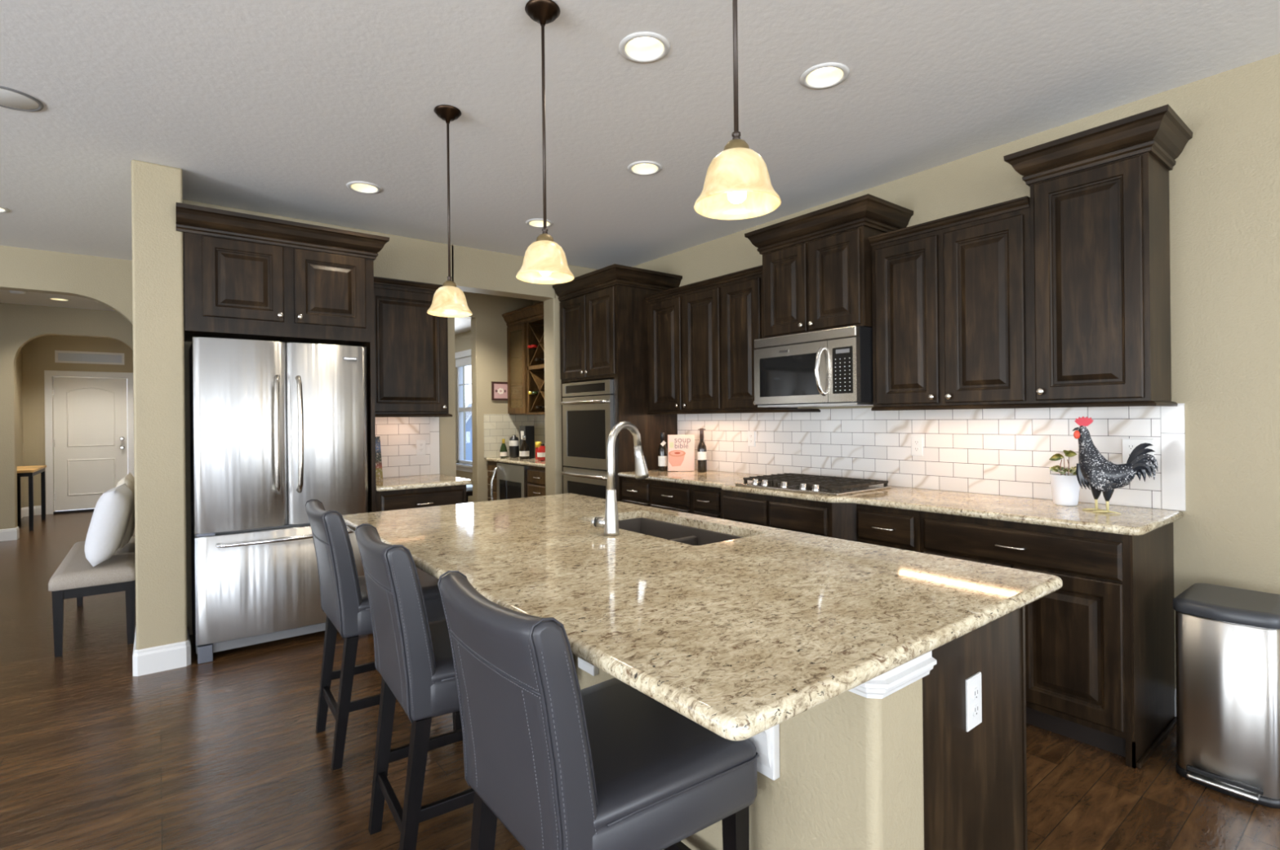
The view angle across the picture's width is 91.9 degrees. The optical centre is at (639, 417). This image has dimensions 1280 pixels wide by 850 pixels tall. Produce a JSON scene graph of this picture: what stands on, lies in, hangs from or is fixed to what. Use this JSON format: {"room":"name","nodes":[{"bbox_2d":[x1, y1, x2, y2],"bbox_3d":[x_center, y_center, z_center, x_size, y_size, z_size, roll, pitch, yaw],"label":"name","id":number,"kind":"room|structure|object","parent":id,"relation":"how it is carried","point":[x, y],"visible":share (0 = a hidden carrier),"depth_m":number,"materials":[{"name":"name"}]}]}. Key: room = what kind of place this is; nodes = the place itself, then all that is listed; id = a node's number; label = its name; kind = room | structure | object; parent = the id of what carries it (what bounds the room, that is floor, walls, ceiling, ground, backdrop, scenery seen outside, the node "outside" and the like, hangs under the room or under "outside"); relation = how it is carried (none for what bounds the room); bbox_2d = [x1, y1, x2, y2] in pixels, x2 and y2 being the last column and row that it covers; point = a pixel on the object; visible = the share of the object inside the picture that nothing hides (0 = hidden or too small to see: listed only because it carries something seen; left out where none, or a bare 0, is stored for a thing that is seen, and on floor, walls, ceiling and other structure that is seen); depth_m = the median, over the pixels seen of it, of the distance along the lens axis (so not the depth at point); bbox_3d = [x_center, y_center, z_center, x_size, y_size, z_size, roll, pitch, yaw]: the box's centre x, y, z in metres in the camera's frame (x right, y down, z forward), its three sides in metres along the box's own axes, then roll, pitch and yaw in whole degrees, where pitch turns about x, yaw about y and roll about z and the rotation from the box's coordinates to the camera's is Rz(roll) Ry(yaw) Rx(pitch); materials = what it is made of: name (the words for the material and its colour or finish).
{"room":"kitchen","nodes":[
{"label":"kitchen","id":0,"kind":"room"},
{"bbox_2d":[15,348,23,507],"bbox_3d":[-8.353,0.054,8.063,0.140,2.745,2.410,-1,0,-38],"label":"wall","id":1,"kind":"structure","parent":0,"point":[19,359],"depth_m":8.88,"materials":[{"name":"beige paint"}]},
{"bbox_2d":[21,505,41,518],"bbox_3d":[-8.210,1.357,8.202,0.234,0.136,2.350,-1,0,-38],"label":"baseboard","id":2,"kind":"structure","parent":1,"relation":"attached to","point":[37,509],"depth_m":9.10,"materials":[{"name":"white"}]},
{"bbox_2d":[0,302,133,528],"bbox_3d":[-8.405,0.054,6.406,5.620,2.745,0.140,-1,0,-38],"label":"wall","id":3,"kind":"structure","parent":0,"point":[20,324],"depth_m":7.22,"materials":[{"name":"beige paint"}]},
{"bbox_2d":[0,526,19,541],"bbox_3d":[-8.947,1.365,5.964,4.200,0.136,0.155,-1,0,-38],"label":"baseboard","id":4,"kind":"structure","parent":3,"relation":"attached to","point":[10,534],"depth_m":7.16,"materials":[{"name":"white wood"}]},
{"bbox_2d":[0,244,133,324],"bbox_3d":[-6.494,0.035,3.775,5.400,2.745,0.140,-1,0,-38],"label":"wall","id":5,"kind":"structure","parent":0,"point":[108,282],"depth_m":5.10,"materials":[{"name":"beige paint"}]},
{"bbox_2d":[22,334,133,511],"bbox_3d":[-8.647,0.057,9.457,9.290,2.745,0.150,-1,0,-38],"label":"wall","id":6,"kind":"structure","parent":0,"point":[38,353],"depth_m":9.18,"materials":[{"name":"beige paint"}]},
{"bbox_2d":[53,508,94,514],"bbox_3d":[-8.415,1.411,9.503,0.860,0.032,0.075,-1,0,-38],"label":"trim","id":7,"kind":"structure","parent":6,"relation":"attached to","point":[86,509],"depth_m":9.35,"materials":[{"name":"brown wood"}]},
{"bbox_2d":[44,370,134,514],"bbox_3d":[-8.433,0.357,9.511,1.030,2.140,0.024,-1,0,-38],"label":"trim","id":8,"kind":"structure","parent":6,"relation":"attached to","point":[48,375],"depth_m":9.24,"materials":[{"name":"white"}]},
{"bbox_2d":[54,350,124,364],"bbox_3d":[-8.475,-0.926,9.549,0.800,0.183,0.090,-1,0,-38],"label":"air vent","id":9,"kind":"object","parent":6,"relation":"in","point":[60,356],"depth_m":9.53,"materials":[{"name":"white"}]},
{"bbox_2d":[52,376,128,511],"bbox_3d":[-8.443,0.385,9.518,0.860,2.015,0.110,-1,0,-38],"label":"door","id":10,"kind":"structure","parent":6,"relation":"in","point":[90,415],"depth_m":9.50,"materials":[{"name":"white wood"}]},
{"bbox_2d":[131,160,187,649],"bbox_3d":[-3.417,0.002,4.400,0.220,2.745,2.658,-1,0,-38],"label":"wall","id":11,"kind":"structure","parent":0,"point":[157,250],"depth_m":3.35,"materials":[{"name":"beige paint"}]},
{"bbox_2d":[132,625,191,675],"bbox_3d":[-3.393,1.307,4.386,0.250,0.136,2.653,-1,0,-38],"label":"baseboard","id":12,"kind":"structure","parent":11,"relation":"attached to","point":[148,660],"depth_m":3.34,"materials":[{"name":"white wood"}]},
{"bbox_2d":[182,200,597,635],"bbox_3d":[-1.605,-0.017,4.994,3.370,2.745,0.190,-1,0,-38],"label":"wall","id":13,"kind":"structure","parent":0,"point":[473,270],"depth_m":4.97,"materials":[{"name":"beige paint"}]},
{"bbox_2d":[375,416,439,477],"bbox_3d":[-1.832,0.209,4.688,0.634,0.470,0.010,-1,0,-38],"label":"tile backsplash","id":14,"kind":"structure","parent":13,"relation":"attached to","point":[398,436],"depth_m":4.73,"materials":[{"name":"white tile"}]},
{"bbox_2d":[416,440,425,454],"bbox_3d":[-1.692,0.227,4.784,0.070,0.115,0.009,-1,0,-38],"label":"wall outlet","id":15,"kind":"object","parent":14,"relation":"attached to","point":[420,444],"visible":1,"depth_m":4.78,"materials":[{"name":"white plastic"}]},
{"bbox_2d":[373,276,452,417],"bbox_3d":[-1.731,-0.491,4.546,0.628,0.969,0.359,-1,0,-38],"label":"upper cabinet","id":16,"kind":"object","parent":13,"relation":"attached to","point":[411,344],"visible":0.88,"depth_m":4.42,"materials":[{"name":"brown wood"}]},
{"bbox_2d":[459,291,533,502],"bbox_3d":[-2.616,-0.006,6.291,3.370,2.745,0.140,-1,0,-38],"label":"wall","id":17,"kind":"structure","parent":0,"point":[489,360],"depth_m":6.91,"materials":[{"name":"beige paint"}]},
{"bbox_2d":[491,381,507,400],"bbox_3d":[-1.578,-0.304,7.000,0.210,0.210,0.018,-1,0,-38],"label":"framed picture","id":18,"kind":"object","parent":17,"relation":"attached to","point":[499,389],"visible":1,"depth_m":6.99,"materials":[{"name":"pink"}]},
{"bbox_2d":[493,383,507,398],"bbox_3d":[-1.576,-0.304,6.997,0.166,0.166,0.003,-1,0,-38],"label":"print","id":19,"kind":"object","parent":18,"relation":"attached to","point":[500,390],"depth_m":7.00,"materials":[{"name":"pink paper"}]},
{"bbox_2d":[0,0,1279,311],"bbox_3d":[-3.329,-1.451,2.616,9.290,0.160,17.500,-1,0,-38],"label":"ceiling","id":20,"kind":"structure","parent":0,"point":[272,107],"depth_m":2.71,"materials":[{"name":"white paint"}]},
{"bbox_2d":[0,85,44,111],"bbox_3d":[-2.721,-1.374,2.658,0.230,0.006,0.230,-1,0,-38],"label":"ceiling speaker","id":21,"kind":"object","parent":20,"relation":"attached to","point":[10,98],"visible":1,"depth_m":2.68,"materials":[{"name":"grey plastic"}]},
{"bbox_2d":[47,297,71,301],"bbox_3d":[-6.534,-1.376,6.963,0.196,0.093,0.196,-1,0,-38],"label":"recessed light","id":22,"kind":"object","parent":20,"relation":"in","point":[49,298],"visible":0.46,"depth_m":6.98,"materials":[{"name":"white"}]},
{"bbox_2d":[346,181,382,193],"bbox_3d":[-1.661,-1.427,3.726,0.196,0.093,0.196,-1,0,-38],"label":"recessed light","id":23,"kind":"object","parent":20,"relation":"in","point":[362,187],"visible":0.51,"depth_m":3.77,"materials":[{"name":"white"}]},
{"bbox_2d":[426,104,472,317],"bbox_3d":[-0.870,-0.935,2.816,0.198,0.922,0.198,-1,0,-38],"label":"pendant light","id":24,"kind":"object","parent":20,"relation":"hanging from","point":[448,300],"visible":1,"depth_m":2.79,"materials":[{"name":"beige glass"}]},
{"bbox_2d":[525,218,553,227],"bbox_3d":[-0.722,-1.437,4.439,0.196,0.093,0.196,-1,0,-38],"label":"recessed light","id":25,"kind":"object","parent":20,"relation":"in","point":[537,223],"visible":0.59,"depth_m":4.49,"materials":[{"name":"white plastic"}]},
{"bbox_2d":[515,0,574,284],"bbox_3d":[-0.329,-0.941,2.122,0.198,0.922,0.198,-1,0,-38],"label":"pendant light","id":26,"kind":"object","parent":20,"relation":"hanging from","point":[544,261],"visible":1,"depth_m":2.10,"materials":[{"name":"beige glass"}]},
{"bbox_2d":[618,31,670,63],"bbox_3d":[0.017,-1.445,2.350,0.196,0.093,0.196,-1,0,-38],"label":"recessed light","id":27,"kind":"object","parent":20,"relation":"in","point":[642,47],"visible":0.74,"depth_m":2.39,"materials":[{"name":"white plastic"}]},
{"bbox_2d":[627,160,662,175],"bbox_3d":[0.026,-1.445,3.481,0.196,0.093,0.196,-1,0,-38],"label":"recessed light","id":28,"kind":"object","parent":20,"relation":"in","point":[642,167],"visible":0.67,"depth_m":3.53,"materials":[{"name":"white plastic"}]},
{"bbox_2d":[693,0,781,219],"bbox_3d":[0.218,-0.947,1.420,0.198,0.922,0.198,-1,0,-38],"label":"pendant light","id":29,"kind":"object","parent":20,"relation":"hanging from","point":[737,185],"visible":1,"depth_m":1.40,"materials":[{"name":"beige glass"}]},
{"bbox_2d":[800,62,849,89],"bbox_3d":[0.763,-1.453,2.559,0.196,0.093,0.196,-1,0,-38],"label":"recessed light","id":30,"kind":"object","parent":20,"relation":"in","point":[826,75],"visible":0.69,"depth_m":2.60,"materials":[{"name":"white"}]},
{"bbox_2d":[0,511,1279,849],"bbox_3d":[-3.299,1.414,2.616,9.290,0.080,17.500,-1,0,-38],"label":"floor","id":31,"kind":"structure","parent":0,"point":[227,752],"depth_m":2.41,"materials":[{"name":"brown wood"}]},
{"bbox_2d":[17,465,46,530],"bbox_3d":[-8.104,1.041,8.148,0.310,0.765,1.130,-1,0,-38],"label":"console table","id":32,"kind":"object","parent":31,"relation":"on","point":[30,471],"visible":0.67,"depth_m":8.27,"materials":[{"name":"brown wood"}]},
{"bbox_2d":[48,536,135,657],"bbox_3d":[-3.621,1.140,4.167,0.395,0.474,1.360,-1,0,-38],"label":"upholstered bench","id":33,"kind":"object","parent":31,"relation":"on","point":[75,576],"visible":0.74,"depth_m":3.69,"materials":[{"name":"fabric"}]},
{"bbox_2d":[84,483,133,566],"bbox_3d":[-3.351,0.662,3.912,0.227,0.458,0.446,-1,0,-38],"label":"throw pillow","id":34,"kind":"object","parent":33,"relation":"on","point":[109,521],"visible":1,"depth_m":3.76,"materials":[{"name":"white fabric"}]},
{"bbox_2d":[115,472,134,551],"bbox_3d":[-3.583,0.641,4.303,0.137,0.499,0.421,-1,0,-38],"label":"throw pillow","id":35,"kind":"object","parent":33,"relation":"on","point":[129,479],"visible":0.27,"depth_m":4.20,"materials":[{"name":"beige fabric"}]},
{"bbox_2d":[189,336,368,663],"bbox_3d":[-2.260,0.455,3.897,0.905,1.815,0.698,-1,0,-38],"label":"refrigerator","id":36,"kind":"object","parent":31,"relation":"on","point":[277,427],"visible":0.77,"depth_m":3.61,"materials":[{"name":"grey metal"}]},
{"bbox_2d":[175,202,389,512],"bbox_3d":[-2.254,0.099,3.939,1.110,2.528,0.666,-1,0,-38],"label":"tall cabinet","id":37,"kind":"object","parent":31,"relation":"on","point":[246,276],"visible":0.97,"depth_m":3.69,"materials":[{"name":"brown wood"}]},
{"bbox_2d":[305,498,462,770],"bbox_3d":[-1.107,0.851,2.669,0.566,1.000,0.501,-1,0,-36],"label":"bar stool","id":38,"kind":"object","parent":31,"relation":"on","point":[344,600],"visible":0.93,"depth_m":2.41,"materials":[{"name":"grey leather"}]},
{"bbox_2d":[354,523,474,849],"bbox_3d":[-0.590,0.845,2.003,0.566,1.000,0.501,-1,0,-35],"label":"bar stool","id":39,"kind":"object","parent":31,"relation":"on","point":[414,660],"visible":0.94,"depth_m":1.75,"materials":[{"name":"grey leather"}]},
{"bbox_2d":[376,484,466,511],"bbox_3d":[-1.637,0.916,4.429,0.610,0.880,0.642,-1,0,-38],"label":"base cabinet","id":40,"kind":"object","parent":31,"relation":"on","point":[394,500],"visible":0.16,"depth_m":4.19,"materials":[{"name":"brown wood"}]},
{"bbox_2d":[375,474,472,491],"bbox_3d":[-1.630,0.459,4.442,0.646,0.033,0.637,-1,0,-38],"label":"countertop","id":41,"kind":"structure","parent":40,"relation":"on","point":[393,483],"depth_m":4.30,"materials":[{"name":"stone"}]},
{"bbox_2d":[375,436,382,480],"bbox_3d":[-1.906,0.289,4.392,0.134,0.311,0.074,-1,0,-38],"label":"picture","id":42,"kind":"object","parent":41,"relation":"on","point":[379,473],"visible":0.36,"depth_m":4.41,"materials":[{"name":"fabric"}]},
{"bbox_2d":[466,484,472,502],"bbox_3d":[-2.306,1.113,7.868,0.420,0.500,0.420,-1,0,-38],"label":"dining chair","id":43,"kind":"object","parent":31,"relation":"on","point":[468,487],"visible":0.12,"depth_m":7.76,"materials":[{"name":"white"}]},
{"bbox_2d":[487,461,499,501],"bbox_3d":[-1.398,0.914,6.955,0.635,0.880,0.291,-1,0,-38],"label":"base cabinet","id":44,"kind":"object","parent":31,"relation":"on","point":[491,465],"visible":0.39,"depth_m":6.77,"materials":[{"name":"brown wood"}]},
{"bbox_2d":[489,462,527,500],"bbox_3d":[-1.142,0.902,6.561,0.708,0.858,0.635,-1,0,-38],"label":"beverage fridge","id":45,"kind":"object","parent":31,"relation":"on","point":[512,478],"visible":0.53,"depth_m":6.40,"materials":[{"name":"silver metal"}]},
{"bbox_2d":[527,465,545,497],"bbox_3d":[-0.753,0.907,6.129,0.635,0.880,0.515,-1,0,-38],"label":"base cabinet","id":46,"kind":"object","parent":31,"relation":"on","point":[535,475],"visible":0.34,"depth_m":6.00,"materials":[{"name":"brown wood"}]},
{"bbox_2d":[485,455,545,467],"bbox_3d":[-1.039,0.452,6.504,0.616,0.033,1.452,-1,0,-38],"label":"countertop","id":47,"kind":"structure","parent":46,"relation":"on","point":[531,461],"depth_m":6.40,"materials":[{"name":"stone"}]},
{"bbox_2d":[499,439,507,457],"bbox_3d":[-1.526,0.337,6.923,0.085,0.206,0.085,-1,0,-38],"label":"liquor bottle","id":48,"kind":"object","parent":47,"relation":"on","point":[503,451],"visible":1,"depth_m":6.89,"materials":[{"name":"green glass"}]},
{"bbox_2d":[509,435,519,457],"bbox_3d":[-1.402,0.314,6.893,0.111,0.250,0.111,-1,0,-38],"label":"liquor bottle","id":49,"kind":"object","parent":47,"relation":"on","point":[513,440],"visible":0.99,"depth_m":6.85,"materials":[{"name":"black glass"}]},
{"bbox_2d":[519,435,528,458],"bbox_3d":[-1.241,0.312,6.638,0.105,0.252,0.105,-1,0,-38],"label":"liquor bottle","id":50,"kind":"object","parent":47,"relation":"on","point":[524,448],"visible":1,"depth_m":6.60,"materials":[{"name":"black glass"}]},
{"bbox_2d":[519,426,534,457],"bbox_3d":[-1.246,0.262,6.812,0.112,0.350,0.140,-1,0,-38],"label":"gift box","id":51,"kind":"object","parent":47,"relation":"on","point":[528,431],"visible":0.67,"depth_m":6.77,"materials":[{"name":"black cardboard"}]},
{"bbox_2d":[535,441,542,459],"bbox_3d":[-1.057,0.342,6.451,0.068,0.186,0.068,-1,0,-38],"label":"liquor bottle","id":52,"kind":"object","parent":47,"relation":"on","point":[537,443],"visible":0.59,"depth_m":6.42,"materials":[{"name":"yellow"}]},
{"bbox_2d":[537,443,545,460],"bbox_3d":[-0.995,0.349,6.322,0.112,0.172,0.112,-1,0,-38],"label":"liquor bottle","id":53,"kind":"object","parent":47,"relation":"on","point":[541,450],"visible":0.82,"depth_m":6.28,"materials":[{"name":"red"}]},
{"bbox_2d":[437,570,759,849],"bbox_3d":[-0.104,0.840,1.371,0.566,1.000,0.501,-1,0,-38],"label":"bar stool","id":54,"kind":"object","parent":31,"relation":"on","point":[606,765],"visible":0.99,"depth_m":1.21,"materials":[{"name":"grey leather"}]},
{"bbox_2d":[552,263,682,501],"bbox_3d":[-0.199,0.077,5.355,0.699,2.528,0.952,-1,0,-38],"label":"tall cabinet","id":55,"kind":"object","parent":31,"relation":"on","point":[604,312],"visible":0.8,"depth_m":5.02,"materials":[{"name":"brown wood"}]},
{"bbox_2d":[560,378,615,498],"bbox_3d":[-0.266,0.347,5.351,0.606,1.320,0.752,-1,0,-38],"label":"double oven","id":56,"kind":"object","parent":55,"relation":"in","point":[588,406],"visible":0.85,"depth_m":5.18,"materials":[{"name":"silver metal"}]},
{"bbox_2d":[621,476,651,506],"bbox_3d":[0.187,0.897,4.910,0.650,0.880,0.370,-1,0,-38],"label":"base cabinet","id":57,"kind":"object","parent":31,"relation":"on","point":[637,491],"visible":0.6,"depth_m":4.71,"materials":[{"name":"brown wood"}]},
{"bbox_2d":[651,480,693,513],"bbox_3d":[0.439,0.894,4.587,0.650,0.880,0.447,-1,0,-38],"label":"base cabinet","id":58,"kind":"object","parent":31,"relation":"on","point":[674,496],"visible":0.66,"depth_m":4.39,"materials":[{"name":"brown wood"}]},
{"bbox_2d":[692,484,721,518],"bbox_3d":[0.663,0.892,4.300,0.650,0.880,0.279,-1,0,-38],"label":"base cabinet","id":59,"kind":"object","parent":31,"relation":"on","point":[707,500],"visible":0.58,"depth_m":4.11,"materials":[{"name":"brown wood"}]},
{"bbox_2d":[721,489,857,541],"bbox_3d":[1.034,0.888,3.788,0.694,0.880,0.983,-1,0,-38],"label":"base cabinet","id":60,"kind":"object","parent":31,"relation":"on","point":[835,520],"visible":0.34,"depth_m":3.46,"materials":[{"name":"brown wood"}]},
{"bbox_2d":[617,469,1183,535],"bbox_3d":[1.058,0.430,3.746,0.700,0.033,3.283,-1,0,-38],"label":"countertop","id":61,"kind":"structure","parent":60,"relation":"on","point":[1133,521],"depth_m":2.93,"materials":[{"name":"stone"}]},
{"bbox_2d":[657,432,667,471],"bbox_3d":[0.182,0.269,4.958,0.073,0.306,0.073,-1,0,0],"label":"wine bottle","id":62,"kind":"object","parent":61,"relation":"on","point":[662,451],"visible":1,"depth_m":4.93,"materials":[{"name":"black glass"}]},
{"bbox_2d":[667,434,694,471],"bbox_3d":[0.324,0.275,4.885,0.210,0.286,0.062,-1,0,-2],"label":"cookbook","id":63,"kind":"object","parent":61,"relation":"on","point":[681,447],"visible":1,"depth_m":4.87,"materials":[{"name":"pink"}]},
{"bbox_2d":[670,450,683,455],"bbox_3d":[0.291,0.276,4.869,0.084,0.036,0.062,-1,0,-38],"label":"print","id":64,"kind":"object","parent":63,"relation":"on","point":[672,452],"depth_m":4.87,"materials":[{"name":"brown"}]},
{"bbox_2d":[668,454,684,466],"bbox_3d":[0.290,0.333,4.877,0.130,0.099,0.013,-1,0,-2],"label":"print","id":65,"kind":"object","parent":63,"relation":"attached to","point":[673,460],"depth_m":4.88,"materials":[{"name":"pink"}]},
{"bbox_2d":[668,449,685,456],"bbox_3d":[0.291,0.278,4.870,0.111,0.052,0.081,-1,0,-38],"label":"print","id":66,"kind":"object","parent":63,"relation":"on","point":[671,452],"depth_m":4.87,"materials":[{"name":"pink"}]},
{"bbox_2d":[697,427,706,471],"bbox_3d":[0.483,0.250,4.832,0.073,0.340,0.073,-1,0,-38],"label":"wine bottle","id":67,"kind":"object","parent":61,"relation":"on","point":[701,448],"visible":1,"depth_m":4.81,"materials":[{"name":"black glass"}]},
{"bbox_2d":[735,472,891,495],"bbox_3d":[1.029,0.390,3.734,0.532,0.048,0.740,-1,0,-38],"label":"gas cooktop","id":68,"kind":"object","parent":61,"relation":"in","point":[801,482],"visible":1,"depth_m":3.59,"materials":[{"name":"silver metal"}]},
{"bbox_2d":[1048,449,1079,506],"bbox_3d":[1.984,0.276,2.882,0.125,0.255,0.130,-1,0,-18],"label":"potted plant","id":69,"kind":"object","parent":61,"relation":"on","point":[1065,487],"visible":0.95,"depth_m":2.85,"materials":[{"name":"green plant"}]},
{"bbox_2d":[1071,416,1158,514],"bbox_3d":[2.011,0.197,2.628,0.094,0.411,0.300,-1,0,-38],"label":"rooster figurine","id":70,"kind":"object","parent":61,"relation":"on","point":[1093,469],"visible":1,"depth_m":2.63,"materials":[{"name":"black"}]},
{"bbox_2d":[572,605,1027,849],"bbox_3d":[-0.061,0.899,2.242,1.017,0.880,2.357,-1,0,-38],"label":"kitchen island","id":71,"kind":"object","parent":31,"relation":"on","point":[890,761],"visible":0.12,"depth_m":1.35,"materials":[{"name":"brown wood"}]},
{"bbox_2d":[342,493,1062,741],"bbox_3d":[-0.133,0.443,2.206,1.248,0.033,2.461,-1,0,-38],"label":"island countertop","id":72,"kind":"structure","parent":71,"relation":"on","point":[740,637],"depth_m":1.48,"materials":[{"name":"stone"}]},
{"bbox_2d":[591,421,648,535],"bbox_3d":[-0.058,0.218,2.331,0.257,0.414,0.105,-1,0,-38],"label":"faucet","id":73,"kind":"object","parent":72,"relation":"on","point":[610,522],"visible":1,"depth_m":2.25,"materials":[{"name":"silver metal"}]},
{"bbox_2d":[618,517,742,545],"bbox_3d":[0.099,0.575,2.450,0.364,0.236,0.770,-1,0,-38],"label":"sink","id":74,"kind":"object","parent":72,"relation":"in","point":[691,535],"visible":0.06,"depth_m":2.66,"materials":[{"name":"grey metal"}]},
{"bbox_2d":[965,671,982,731],"bbox_3d":[0.798,0.676,1.474,0.072,0.122,0.009,-1,0,-38],"label":"wall outlet","id":75,"kind":"object","parent":71,"relation":"attached to","point":[973,683],"visible":1,"depth_m":1.47,"materials":[{"name":"white plastic"}]},
{"bbox_2d":[972,687,979,700],"bbox_3d":[0.799,0.656,1.472,0.033,0.029,0.003,-1,0,-38],"label":"receptacle","id":76,"kind":"object","parent":75,"relation":"attached to","point":[975,691],"depth_m":1.47,"materials":[{"name":"grey plastic"}]},
{"bbox_2d":[972,703,979,716],"bbox_3d":[0.799,0.695,1.472,0.033,0.029,0.003,-1,0,-38],"label":"receptacle","id":77,"kind":"object","parent":75,"relation":"attached to","point":[975,707],"depth_m":1.47,"materials":[{"name":"grey"}]},
{"bbox_2d":[857,503,920,552],"bbox_3d":[1.459,0.884,3.278,0.650,0.880,0.340,-1,0,-38],"label":"base cabinet","id":78,"kind":"object","parent":31,"relation":"on","point":[893,527],"visible":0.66,"depth_m":3.08,"materials":[{"name":"brown wood"}]},
{"bbox_2d":[920,511,1176,768],"bbox_3d":[1.822,0.880,2.813,0.650,0.880,0.836,-1,0,-38],"label":"base cabinet","id":79,"kind":"object","parent":31,"relation":"on","point":[1100,646],"visible":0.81,"depth_m":2.48,"materials":[{"name":"brown wood"}]},
{"bbox_2d":[1173,582,1279,808],"bbox_3d":[2.189,0.989,2.280,0.430,0.654,0.292,-1,0,-38],"label":"trash can","id":80,"kind":"object","parent":31,"relation":"on","point":[1228,638],"visible":1,"depth_m":2.16,"materials":[{"name":"silver metal"}]},
{"bbox_2d":[454,53,1279,688],"bbox_3d":[0.290,-0.036,5.425,0.150,2.745,17.200,-1,0,-38],"label":"wall","id":81,"kind":"structure","parent":0,"point":[1224,183],"depth_m":2.59,"materials":[{"name":"beige paint"}]},
{"bbox_2d":[454,317,471,334],"bbox_3d":[-4.535,-1.286,8.734,3.369,0.144,6.045,-1,0,-38],"label":"ceiling","id":82,"kind":"structure","parent":81,"relation":"attached to","point":[461,325],"depth_m":8.26,"materials":[{"name":"white paint"}]},
{"bbox_2d":[454,349,472,472],"bbox_3d":[-2.467,-0.100,8.824,0.017,1.730,1.090,-1,0,-38],"label":"trim","id":83,"kind":"structure","parent":81,"relation":"attached to","point":[466,353],"depth_m":8.90,"materials":[{"name":"white wood"}]},
{"bbox_2d":[455,355,472,467],"bbox_3d":[-2.440,-0.090,8.845,0.150,1.570,1.030,-1,0,-38],"label":"window","id":84,"kind":"structure","parent":81,"relation":"in","point":[460,362],"depth_m":9.18,"materials":[{"name":"white wood"}]},
{"bbox_2d":[455,355,471,367],"bbox_3d":[-2.449,-0.814,8.844,0.043,0.118,0.890,-1,0,-38],"label":"raised blind","id":85,"kind":"object","parent":84,"relation":"attached to","point":[460,362],"depth_m":8.95,"materials":[{"name":"white"}]},
{"bbox_2d":[483,413,545,457],"bbox_3d":[-1.043,0.193,6.504,0.630,0.486,1.454,-1,0,-38],"label":"tile backsplash","id":86,"kind":"structure","parent":81,"relation":"attached to","point":[497,427],"depth_m":7.04,"materials":[{"name":"beige tile"}]},
{"bbox_2d":[502,301,544,414],"bbox_3d":[-0.970,-0.610,6.574,0.393,1.138,1.414,-1,0,-38],"label":"wine cabinet","id":87,"kind":"object","parent":81,"relation":"attached to","point":[525,325],"visible":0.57,"depth_m":6.74,"materials":[{"name":"brown wood"}]},
{"bbox_2d":[644,265,820,414],"bbox_3d":[0.615,-0.517,4.577,0.362,0.967,1.440,-1,0,-38],"label":"upper cabinet","id":88,"kind":"object","parent":81,"relation":"attached to","point":[702,335],"visible":0.88,"depth_m":4.49,"materials":[{"name":"brown wood"}]},
{"bbox_2d":[744,193,913,337],"bbox_3d":[1.139,-0.856,3.812,0.469,0.690,0.889,-1,0,-38],"label":"upper cabinet","id":89,"kind":"object","parent":81,"relation":"attached to","point":[817,264],"visible":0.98,"depth_m":3.62,"materials":[{"name":"brown wood"}]},
{"bbox_2d":[754,325,873,407],"bbox_3d":[1.113,-0.290,3.796,0.537,0.434,0.735,-1,0,-38],"label":"microwave","id":90,"kind":"object","parent":89,"relation":"attached to","point":[828,367],"visible":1,"depth_m":3.60,"materials":[{"name":"silver metal"}]},
{"bbox_2d":[677,403,1186,511],"bbox_3d":[1.333,0.175,3.959,0.010,0.472,3.289,-1,0,-38],"label":"tile backsplash","id":91,"kind":"structure","parent":81,"relation":"attached to","point":[1001,451],"depth_m":3.42,"materials":[{"name":"white tile"}]},
{"bbox_2d":[747,431,755,446],"bbox_3d":[0.826,0.154,4.594,0.009,0.115,0.070,-1,0,-38],"label":"wall outlet","id":92,"kind":"object","parent":91,"relation":"attached to","point":[751,434],"visible":1,"depth_m":4.59,"materials":[{"name":"white plastic"}]},
{"bbox_2d":[911,435,923,456],"bbox_3d":[1.607,0.162,3.592,0.009,0.115,0.070,-1,0,-38],"label":"wall outlet","id":93,"kind":"object","parent":91,"relation":"attached to","point":[917,442],"visible":1,"depth_m":3.59,"materials":[{"name":"white plastic"}]},
{"bbox_2d":[1121,438,1154,463],"bbox_3d":[2.238,0.151,2.783,0.009,0.115,0.115,-1,0,-38],"label":"wall outlet","id":94,"kind":"object","parent":91,"relation":"attached to","point":[1128,445],"visible":0.34,"depth_m":2.80,"materials":[{"name":"white plastic"}]},
{"bbox_2d":[1126,444,1135,449],"bbox_3d":[2.221,0.131,2.799,0.003,0.029,0.033,-1,0,-38],"label":"receptacle","id":95,"kind":"object","parent":94,"relation":"attached to","point":[1129,446],"depth_m":2.80,"materials":[{"name":"grey"}]},
{"bbox_2d":[867,195,1031,410],"bbox_3d":[1.656,-0.528,3.241,0.362,0.967,0.800,-1,0,-38],"label":"upper cabinet","id":96,"kind":"object","parent":81,"relation":"attached to","point":[951,295],"visible":1,"depth_m":3.09,"materials":[{"name":"brown wood"}]},
{"bbox_2d":[1003,104,1192,408],"bbox_3d":[2.020,-0.629,2.743,0.399,1.162,0.590,-1,0,-38],"label":"upper cabinet","id":97,"kind":"object","parent":81,"relation":"attached to","point":[1100,282],"visible":1,"depth_m":2.62,"materials":[{"name":"brown wood"}]},
{"label":"outside","id":98,"kind":"structure","parent":0,"visible":0},
{"bbox_3d":[10.088,2.333,39.545,55.500,0.200,70.000,-1,0,-38],"label":"ground","id":99,"kind":"structure","parent":98,"visible":0},
{"bbox_2d":[465,403,472,460],"bbox_3d":[-3.471,0.845,28.860,8.600,3.060,6.400,-1,0,-38],"label":"house","id":100,"kind":"structure","parent":99,"relation":"on","point":[468,414],"depth_m":27.73,"materials":[{"name":"blue"}]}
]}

